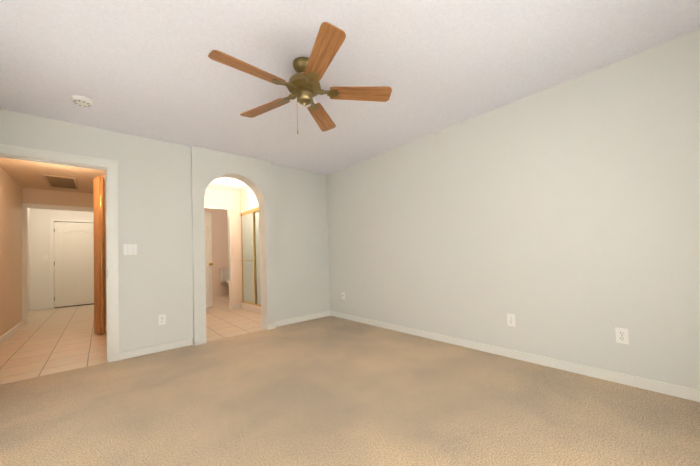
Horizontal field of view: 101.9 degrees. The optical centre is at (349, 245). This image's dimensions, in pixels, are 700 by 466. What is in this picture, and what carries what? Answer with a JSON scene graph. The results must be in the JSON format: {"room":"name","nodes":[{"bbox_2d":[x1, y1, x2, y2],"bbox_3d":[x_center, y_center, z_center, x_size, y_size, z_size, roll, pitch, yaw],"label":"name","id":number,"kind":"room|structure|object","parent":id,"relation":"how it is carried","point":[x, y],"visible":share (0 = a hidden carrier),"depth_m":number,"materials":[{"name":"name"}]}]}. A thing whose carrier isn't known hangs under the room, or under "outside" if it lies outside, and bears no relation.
{"room":"empty bedroom","nodes":[
{"label":"empty bedroom","id":0,"kind":"room"},
{"bbox_2d":[0,167,21,336],"bbox_3d":[-2.967,-0.071,2.790,1.280,2.570,0.020,0,-2,-41],"label":"wall","id":1,"kind":"structure","parent":0,"point":[10,253],"depth_m":2.62,"materials":[{"name":"beige paint"}]},
{"bbox_2d":[0,321,22,342],"bbox_3d":[-4.502,1.250,3.597,0.013,0.075,3.323,0,-2,-41],"label":"baseboard","id":2,"kind":"structure","parent":1,"relation":"attached to","point":[6,335],"depth_m":4.19,"materials":[{"name":"white paint"}]},
{"bbox_2d":[29,208,30,311],"bbox_3d":[-6.596,0.191,5.618,0.120,2.440,2.160,0,-2,-41],"label":"wall","id":3,"kind":"structure","parent":0,"point":[29,208],"depth_m":6.31,"materials":[{"name":"white paint"}]},
{"bbox_2d":[0,157,105,193],"bbox_3d":[-4.093,-1.114,4.075,1.520,0.060,3.343,0,-2,-41],"label":"ceiling","id":4,"kind":"structure","parent":0,"point":[24,174],"depth_m":4.21,"materials":[{"name":"paint"}]},
{"bbox_2d":[41,174,78,189],"bbox_3d":[-4.735,-1.040,4.668,0.370,0.012,0.900,0,-2,-41],"label":"ceiling vent","id":5,"kind":"object","parent":4,"relation":"in","point":[61,182],"visible":1,"depth_m":4.61,"materials":[{"name":"metal"}]},
{"bbox_2d":[0,304,107,384],"bbox_3d":[-4.740,1.361,4.850,1.800,0.060,5.813,0,-2,-41],"label":"floor","id":6,"kind":"structure","parent":0,"point":[48,341],"depth_m":3.60,"materials":[{"name":"beige tile"}]},
{"bbox_2d":[22,188,93,207],"bbox_3d":[-5.275,0.139,5.266,1.290,2.440,0.110,0,-2,-41],"label":"wall","id":7,"kind":"structure","parent":0,"point":[48,197],"depth_m":5.18,"materials":[{"name":"beige paint"}]},
{"bbox_2d":[22,203,93,324],"bbox_3d":[-5.263,0.311,5.253,1.062,2.096,0.134,0,-2,-41],"label":"trim","id":8,"kind":"structure","parent":7,"relation":"attached to","point":[25,262],"depth_m":4.91,"materials":[{"name":"white paint"}]},
{"bbox_2d":[31,209,93,306],"bbox_3d":[-6.700,0.231,6.880,1.380,2.440,0.120,0,-2,-41],"label":"wall","id":9,"kind":"structure","parent":0,"point":[39,265],"depth_m":6.50,"materials":[{"name":"white paint"}]},
{"bbox_2d":[30,218,93,310],"bbox_3d":[-6.687,0.403,6.866,1.380,2.096,0.142,0,-2,-41],"label":"door frame","id":10,"kind":"structure","parent":9,"relation":"attached to","point":[52,221],"depth_m":6.59,"materials":[{"name":"white paint"}]},
{"bbox_2d":[54,222,93,306],"bbox_3d":[-6.625,0.430,6.920,0.823,2.000,0.172,0,-2,-41],"label":"door","id":11,"kind":"structure","parent":9,"relation":"in","point":[73,263],"depth_m":6.86,"materials":[{"name":"white paint"}]},
{"bbox_2d":[0,109,193,352],"bbox_3d":[-2.638,-0.010,2.981,1.727,2.440,0.120,0,-2,-41],"label":"wall","id":12,"kind":"structure","parent":0,"point":[155,221],"depth_m":3.19,"materials":[{"name":"white paint"}]},
{"bbox_2d":[0,144,118,361],"bbox_3d":[-2.876,0.152,2.765,0.959,2.118,0.164,0,-2,-41],"label":"door frame","id":13,"kind":"structure","parent":12,"relation":"attached to","point":[113,250],"depth_m":2.98,"materials":[{"name":"white paint"}]},
{"bbox_2d":[124,244,136,254],"bbox_3d":[-2.398,0.038,3.099,0.116,0.115,0.013,0,-2,-41],"label":"light switch","id":14,"kind":"object","parent":12,"relation":"attached to","point":[130,249],"visible":1,"depth_m":3.10,"materials":[{"name":"white plastic"}]},
{"bbox_2d":[159,314,165,324],"bbox_3d":[-2.159,0.849,3.264,0.070,0.115,0.008,0,-2,-41],"label":"electrical outlet","id":15,"kind":"object","parent":12,"relation":"attached to","point":[162,319],"visible":1,"depth_m":3.26,"materials":[{"name":"white plastic"}]},
{"bbox_2d":[103,175,106,325],"bbox_3d":[-3.616,-0.002,4.426,0.350,2.570,3.343,0,-2,-41],"label":"wall","id":16,"kind":"structure","parent":0,"point":[104,177],"depth_m":4.31,"materials":[{"name":"beige paint"}]},
{"bbox_2d":[93,176,104,334],"bbox_3d":[-3.660,0.129,4.141,0.121,2.270,0.267,0,-2,-41],"label":"door","id":17,"kind":"structure","parent":16,"relation":"in","point":[99,266],"depth_m":4.10,"materials":[{"name":"brown wood"}]},
{"bbox_2d":[204,187,241,304],"bbox_3d":[-2.477,0.069,5.867,1.940,2.440,0.120,0,-2,-41],"label":"wall","id":18,"kind":"structure","parent":0,"point":[237,203],"depth_m":5.94,"materials":[{"name":"beige paint"}]},
{"bbox_2d":[204,212,212,307],"bbox_3d":[-3.055,0.287,5.759,0.600,2.010,0.535,0,-2,-41],"label":"door leaf","id":19,"kind":"structure","parent":18,"relation":"in","point":[208,261],"depth_m":6.02,"materials":[{"name":"white paint"}]},
{"bbox_2d":[204,207,239,308],"bbox_3d":[-2.716,0.265,5.641,0.960,2.050,0.135,0,-2,-41],"label":"door frame","id":20,"kind":"structure","parent":18,"relation":"attached to","point":[231,306],"depth_m":5.83,"materials":[{"name":"white paint"}]},
{"bbox_2d":[191,146,274,338],"bbox_3d":[-1.594,-0.017,3.890,1.041,2.440,0.220,0,-2,-41],"label":"arch","id":21,"kind":"object","parent":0,"point":[208,166],"visible":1,"depth_m":3.76,"materials":[{"name":"white paint"}]},
{"bbox_2d":[239,187,258,301],"bbox_3d":[-1.613,0.024,5.270,0.120,2.440,1.890,0,-2,-41],"label":"wall","id":22,"kind":"structure","parent":0,"point":[248,200],"depth_m":5.78,"materials":[{"name":"beige paint"}]},
{"bbox_2d":[206,295,330,340],"bbox_3d":[-2.611,1.325,5.890,2.123,0.060,4.583,0,-2,-41],"label":"floor","id":23,"kind":"structure","parent":0,"point":[223,320],"depth_m":4.68,"materials":[{"name":"beige tile"}]},
{"bbox_2d":[219,267,228,285],"bbox_3d":[-3.212,0.981,7.783,0.490,0.775,0.700,0,-2,-41],"label":"toilet","id":24,"kind":"object","parent":23,"relation":"on","point":[224,274],"visible":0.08,"depth_m":7.80,"materials":[{"name":"white ceramic"}]},
{"bbox_2d":[240,302,260,313],"bbox_3d":[-1.799,1.196,5.447,0.140,0.120,1.303,0,-2,-41],"label":"shower curb","id":25,"kind":"object","parent":23,"relation":"on","point":[251,307],"visible":0.4,"depth_m":5.48,"materials":[{"name":"beige tile"}]},
{"bbox_2d":[241,207,260,306],"bbox_3d":[-1.849,0.212,5.462,0.090,1.849,1.287,0,-2,-41],"label":"shower door","id":26,"kind":"structure","parent":25,"relation":"on","point":[250,260],"depth_m":5.60,"materials":[{"name":"clear glass"}]},
{"bbox_2d":[271,164,329,320],"bbox_3d":[-0.830,-0.019,4.628,1.082,2.440,0.110,0,-2,-41],"label":"wall","id":27,"kind":"structure","parent":0,"point":[300,246],"depth_m":4.57,"materials":[{"name":"white paint"}]},
{"bbox_2d":[271,311,330,326],"bbox_3d":[-0.768,1.160,4.534,1.042,0.075,0.013,0,-2,-41],"label":"baseboard","id":28,"kind":"structure","parent":27,"relation":"attached to","point":[302,318],"depth_m":4.51,"materials":[{"name":"white paint"}]},
{"bbox_2d":[0,316,699,465],"bbox_3d":[-0.264,1.134,1.879,4.090,0.060,4.557,0,-2,-41],"label":"floor carpet","id":29,"kind":"object","parent":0,"point":[331,391],"visible":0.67,"depth_m":1.89,"materials":[{"name":"beige carpet"}]},
{"bbox_2d":[0,0,699,190],"bbox_3d":[-1.846,-1.276,3.679,4.090,0.080,9.140,0,-2,-41],"label":"ceiling","id":30,"kind":"structure","parent":0,"point":[150,69],"depth_m":2.04,"materials":[{"name":"paint"}]},
{"bbox_2d":[71,95,92,106],"bbox_3d":[-2.300,-1.238,2.437,0.136,0.040,0.136,0,-2,-41],"label":"smoke detector","id":31,"kind":"object","parent":30,"relation":"attached to","point":[79,100],"visible":0.98,"depth_m":2.41,"materials":[{"name":"white plastic"}]},
{"bbox_2d":[224,178,236,183],"bbox_3d":[-2.127,-1.151,5.060,0.220,0.072,0.220,0,-2,-41],"label":"light","id":32,"kind":"object","parent":30,"relation":"attached to","point":[230,180],"visible":0.98,"depth_m":5.00,"materials":[{"name":"white plastic"}]},
{"bbox_2d":[208,22,391,133],"bbox_3d":[-0.363,-1.073,2.037,1.189,0.515,1.242,0,-2,-41],"label":"ceiling fan","id":33,"kind":"object","parent":30,"relation":"hanging from","point":[302,85],"visible":1,"depth_m":2.00,"materials":[{"name":"brown wood"}]},
{"bbox_2d":[326,29,699,389],"bbox_3d":[-0.490,-0.014,5.153,0.120,2.440,9.450,0,-2,-41],"label":"wall","id":34,"kind":"structure","parent":0,"point":[561,221],"depth_m":2.46,"materials":[{"name":"white paint"}]},
{"bbox_2d":[507,314,515,326],"bbox_3d":[1.546,0.711,2.722,0.008,0.115,0.070,0,-2,-41],"label":"electrical outlet","id":35,"kind":"object","parent":34,"relation":"attached to","point":[510,319],"visible":1,"depth_m":2.72,"materials":[{"name":"white plastic"}]},
{"bbox_2d":[331,311,699,401],"bbox_3d":[1.122,1.062,3.209,0.013,0.075,4.497,0,-2,-41],"label":"baseboard","id":36,"kind":"structure","parent":34,"relation":"attached to","point":[661,387],"depth_m":2.45,"materials":[{"name":"white paint"}]},
{"bbox_2d":[615,327,628,344],"bbox_3d":[2.052,0.678,2.141,0.008,0.115,0.070,0,-2,-41],"label":"electrical outlet","id":37,"kind":"object","parent":34,"relation":"attached to","point":[622,336],"visible":1,"depth_m":2.14,"materials":[{"name":"white plastic"}]}
]}

